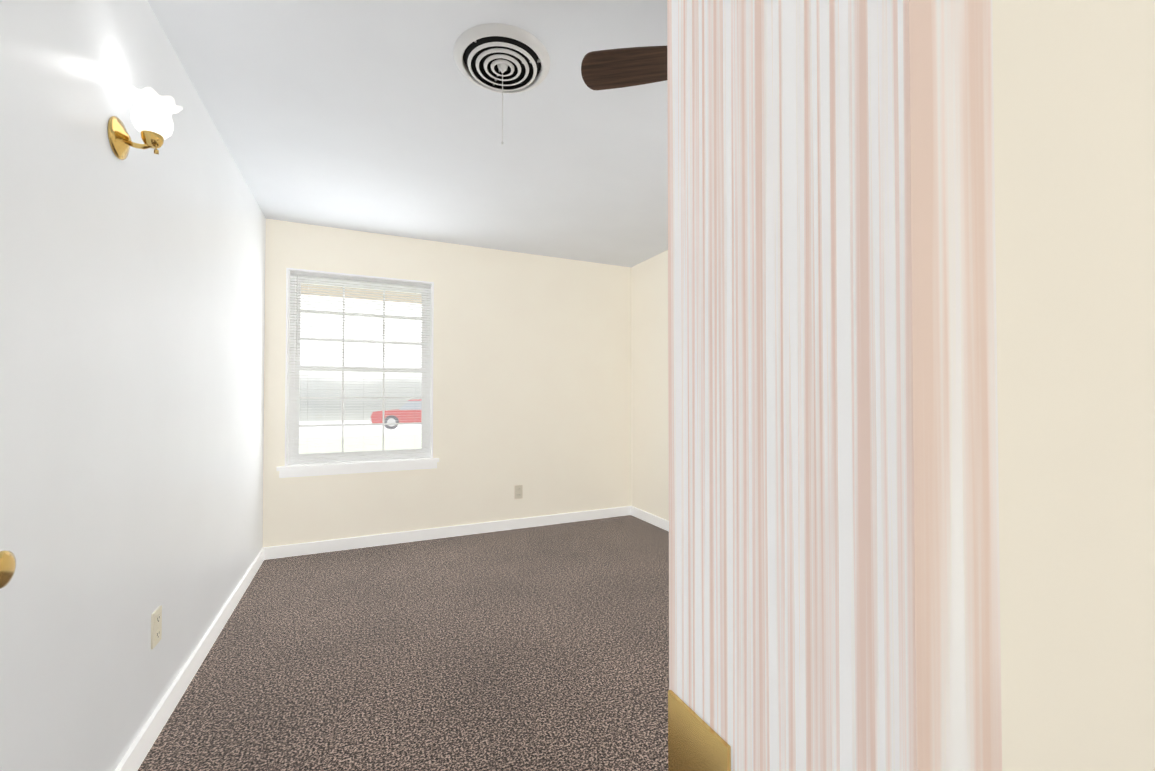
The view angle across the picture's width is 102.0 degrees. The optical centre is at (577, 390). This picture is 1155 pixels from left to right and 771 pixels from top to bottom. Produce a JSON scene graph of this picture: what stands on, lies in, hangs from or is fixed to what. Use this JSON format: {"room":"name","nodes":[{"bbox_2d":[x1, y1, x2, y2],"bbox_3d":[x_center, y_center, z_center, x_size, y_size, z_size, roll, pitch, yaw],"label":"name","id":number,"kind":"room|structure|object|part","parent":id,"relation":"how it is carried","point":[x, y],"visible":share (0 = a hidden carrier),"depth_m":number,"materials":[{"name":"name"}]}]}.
{"room":"empty bedroom","nodes":[
{"label":"empty bedroom","id":0,"kind":"room"},
{"bbox_2d":[0,0,265,770],"bbox_3d":[-1.029,-0.054,0.540,0.140,2.440,6.385,0,-1,-25],"label":"wall","id":1,"kind":"structure","parent":0,"point":[132,316],"depth_m":1.31,"materials":[{"name":"paint"}]},
{"bbox_2d":[107,84,182,159],"bbox_3d":[-1.246,-0.755,1.362,0.144,0.190,0.132,0,-1,-25],"label":"sconce","id":2,"kind":"object","parent":1,"relation":"attached to","point":[152,111],"visible":1,"depth_m":1.33,"materials":[{"name":"gold metal"}]},
{"bbox_3d":[-1.264,-0.717,1.353,0.104,0.114,0.114,0,-1,-25],"label":"arm","id":3,"kind":"part","parent":2,"relation":"part of"},
{"bbox_3d":[-1.241,-0.796,1.365,0.132,0.109,0.132,0,-1,-25],"label":"lamp shade","id":4,"kind":"part","parent":2,"relation":"part of","materials":[{"name":"white glass"}]},
{"bbox_2d":[151,605,161,648],"bbox_3d":[-1.441,0.811,1.602,0.009,0.117,0.072,0,-1,-25],"label":"electrical outlet","id":5,"kind":"object","parent":1,"relation":"attached to","point":[156,624],"visible":0.98,"depth_m":1.59,"materials":[{"name":"beige plastic"}]},
{"bbox_2d":[115,548,263,770],"bbox_3d":[-1.463,1.139,1.649,0.013,0.085,3.672,0,-1,-25],"label":"baseboard","id":6,"kind":"structure","parent":1,"relation":"attached to","point":[139,749],"depth_m":1.80,"materials":[{"name":"white wood"}]},
{"bbox_2d":[138,515,668,770],"bbox_3d":[0.420,1.225,1.189,3.330,0.100,6.385,0,-1,-25],"label":"floor","id":7,"kind":"structure","parent":0,"point":[542,648],"depth_m":2.04,"materials":[{"name":"carpet"}]},
{"bbox_2d":[147,0,667,266],"bbox_3d":[0.420,-1.314,1.225,3.330,0.100,6.385,0,-1,-25],"label":"ceiling","id":8,"kind":"structure","parent":0,"point":[379,116],"depth_m":2.18,"materials":[{"name":"paint"}]},
{"bbox_2d":[453,23,549,144],"bbox_3d":[-0.286,-1.095,1.783,0.364,0.322,0.364,0,-1,-25],"label":"ceiling vent","id":9,"kind":"object","parent":8,"relation":"in","point":[502,58],"visible":1,"depth_m":1.74,"materials":[{"name":"white"}]},
{"bbox_2d":[453,23,549,93],"bbox_3d":[-0.286,-1.235,1.785,0.364,0.043,0.364,0,-1,-25],"label":"diffuser","id":10,"kind":"object","parent":9,"relation":"attached to","point":[487,53],"depth_m":1.74,"materials":[{"name":"white"}]},
{"bbox_3d":[-0.286,-1.075,1.782,0.008,0.282,0.008,0,-1,-25],"label":"pull rod","id":11,"kind":"part","parent":9,"relation":"part of","materials":[{"name":"white metal"}]},
{"bbox_2d":[581,46,666,89],"bbox_3d":[0.573,-0.989,1.491,0.996,0.543,1.028,0,-1,-25],"label":"fan","id":12,"kind":"object","parent":8,"relation":"hanging from","point":[615,68],"visible":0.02,"depth_m":1.53,"materials":[{"name":"brown wood"}]},
{"bbox_2d":[263,219,630,547],"bbox_3d":[-0.821,-0.004,4.073,3.190,2.440,0.140,0,-1,-25],"label":"wall","id":13,"kind":"structure","parent":0,"point":[532,374],"depth_m":4.01,"materials":[{"name":"beige paint"}]},
{"bbox_2d":[277,458,438,477],"bbox_3d":[-1.650,0.595,3.598,1.125,0.079,0.055,0,-1,-25],"label":"window sill","id":14,"kind":"structure","parent":13,"relation":"attached to","point":[331,469],"depth_m":3.56,"materials":[{"name":"white wood"}]},
{"bbox_2d":[285,268,433,465],"bbox_3d":[-1.682,-0.164,3.679,1.035,1.450,0.140,0,-1,-25],"label":"window","id":15,"kind":"structure","parent":13,"relation":"in","point":[289,420],"depth_m":3.66,"materials":[{"name":"white"}]},
{"bbox_2d":[288,271,430,463],"bbox_3d":[-1.666,-0.157,3.644,0.999,1.439,0.042,0,-1,-25],"label":"window blinds","id":16,"kind":"object","parent":15,"relation":"attached to","point":[358,279],"visible":0.85,"depth_m":3.64,"materials":[{"name":"white plastic"}]},
{"bbox_3d":[-1.696,-0.164,3.710,0.941,1.356,0.052,0,-1,-25],"label":"back window sash","id":17,"kind":"part","parent":15,"relation":"part of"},
{"bbox_2d":[264,506,630,559],"bbox_3d":[-0.853,1.173,3.957,3.050,0.085,0.013,0,-1,-25],"label":"baseboard","id":18,"kind":"structure","parent":13,"relation":"attached to","point":[290,550],"depth_m":3.80,"materials":[{"name":"white wood"}]},
{"bbox_2d":[515,485,522,498],"bbox_3d":[-0.519,0.897,4.117,0.072,0.117,0.009,0,-1,-25],"label":"electrical outlet","id":19,"kind":"object","parent":13,"relation":"attached to","point":[518,491],"visible":1,"depth_m":4.12,"materials":[{"name":"beige plastic"}]},
{"bbox_2d":[631,250,668,520],"bbox_3d":[1.898,-0.036,1.810,0.140,2.440,6.245,0,-1,-25],"label":"wall","id":20,"kind":"structure","parent":0,"point":[649,401],"depth_m":4.31,"materials":[{"name":"beige paint"}]},
{"bbox_2d":[631,506,668,531],"bbox_3d":[1.802,1.142,1.819,0.013,0.085,6.092,0,-1,-25],"label":"baseboard","id":21,"kind":"structure","parent":20,"relation":"attached to","point":[657,521],"depth_m":4.27,"materials":[{"name":"white wood"}]},
{"bbox_2d":[992,0,1154,770],"bbox_3d":[-0.075,-0.059,0.184,1.295,2.440,0.140,0,-1,-25],"label":"wall","id":22,"kind":"structure","parent":0,"point":[1074,120],"depth_m":0.28,"materials":[{"name":"beige paint"}]},
{"bbox_2d":[667,0,1001,770],"bbox_3d":[-0.252,0.110,0.104,0.910,2.100,0.169,0,-1,-25],"label":"door frame","id":23,"kind":"structure","parent":22,"relation":"attached to","point":[833,520],"depth_m":0.22,"materials":[{"name":"paint"}]},
{"bbox_2d":[668,690,730,770],"bbox_3d":[0.080,0.253,0.312,0.002,0.070,0.061,0,-1,-25],"label":"strike plate","id":24,"kind":"object","parent":23,"relation":"attached to","point":[696,742],"visible":1,"depth_m":0.32,"materials":[{"name":"gold metal"}]},
{"bbox_3d":[-0.818,0.142,0.373,0.046,2.020,0.810,0,-1,-25],"label":"door","id":25,"kind":"structure","parent":22,"relation":"in","visible":0},
{"bbox_2d":[0,550,15,588],"bbox_3d":[-0.910,0.275,0.706,0.069,0.066,0.066,0,-1,-25],"label":"door knob","id":26,"kind":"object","parent":25,"relation":"attached to","point":[7,564],"depth_m":0.72,"materials":[{"name":"gold metal"}]},
{"label":"outside","id":27,"kind":"structure","parent":0,"visible":0},
{"bbox_2d":[299,434,420,453],"bbox_3d":[-2.042,1.712,12.458,36.000,0.050,15.560,0,-1,-25],"label":"lawn","id":28,"kind":"structure","parent":27,"point":[317,443],"depth_m":15.10,"materials":[{"name":"white"}]},
{"bbox_2d":[301,284,421,303],"bbox_3d":[-2.495,-0.048,6.529,8.200,3.300,0.200,0,-1,-25],"label":"porch","id":29,"kind":"object","parent":28,"relation":"on","point":[370,295],"depth_m":6.26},
{"bbox_2d":[299,420,420,437],"bbox_3d":[-8.117,1.905,25.667,36.000,0.040,13.480,0,-1,-25],"label":"road","id":30,"kind":"structure","parent":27,"point":[328,431],"depth_m":21.71,"materials":[{"name":"white"}]},
{"bbox_2d":[369,399,421,428],"bbox_3d":[-7.669,1.137,22.837,4.560,1.385,1.815,0,-1,-25],"label":"car","id":31,"kind":"object","parent":30,"relation":"on","point":[409,411],"depth_m":21.72,"materials":[{"name":"red metal"}]},
{"bbox_2d":[299,295,421,420],"bbox_3d":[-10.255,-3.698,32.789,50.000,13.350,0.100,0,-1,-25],"label":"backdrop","id":32,"kind":"structure","parent":27,"point":[360,392],"depth_m":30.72,"materials":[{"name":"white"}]}
]}

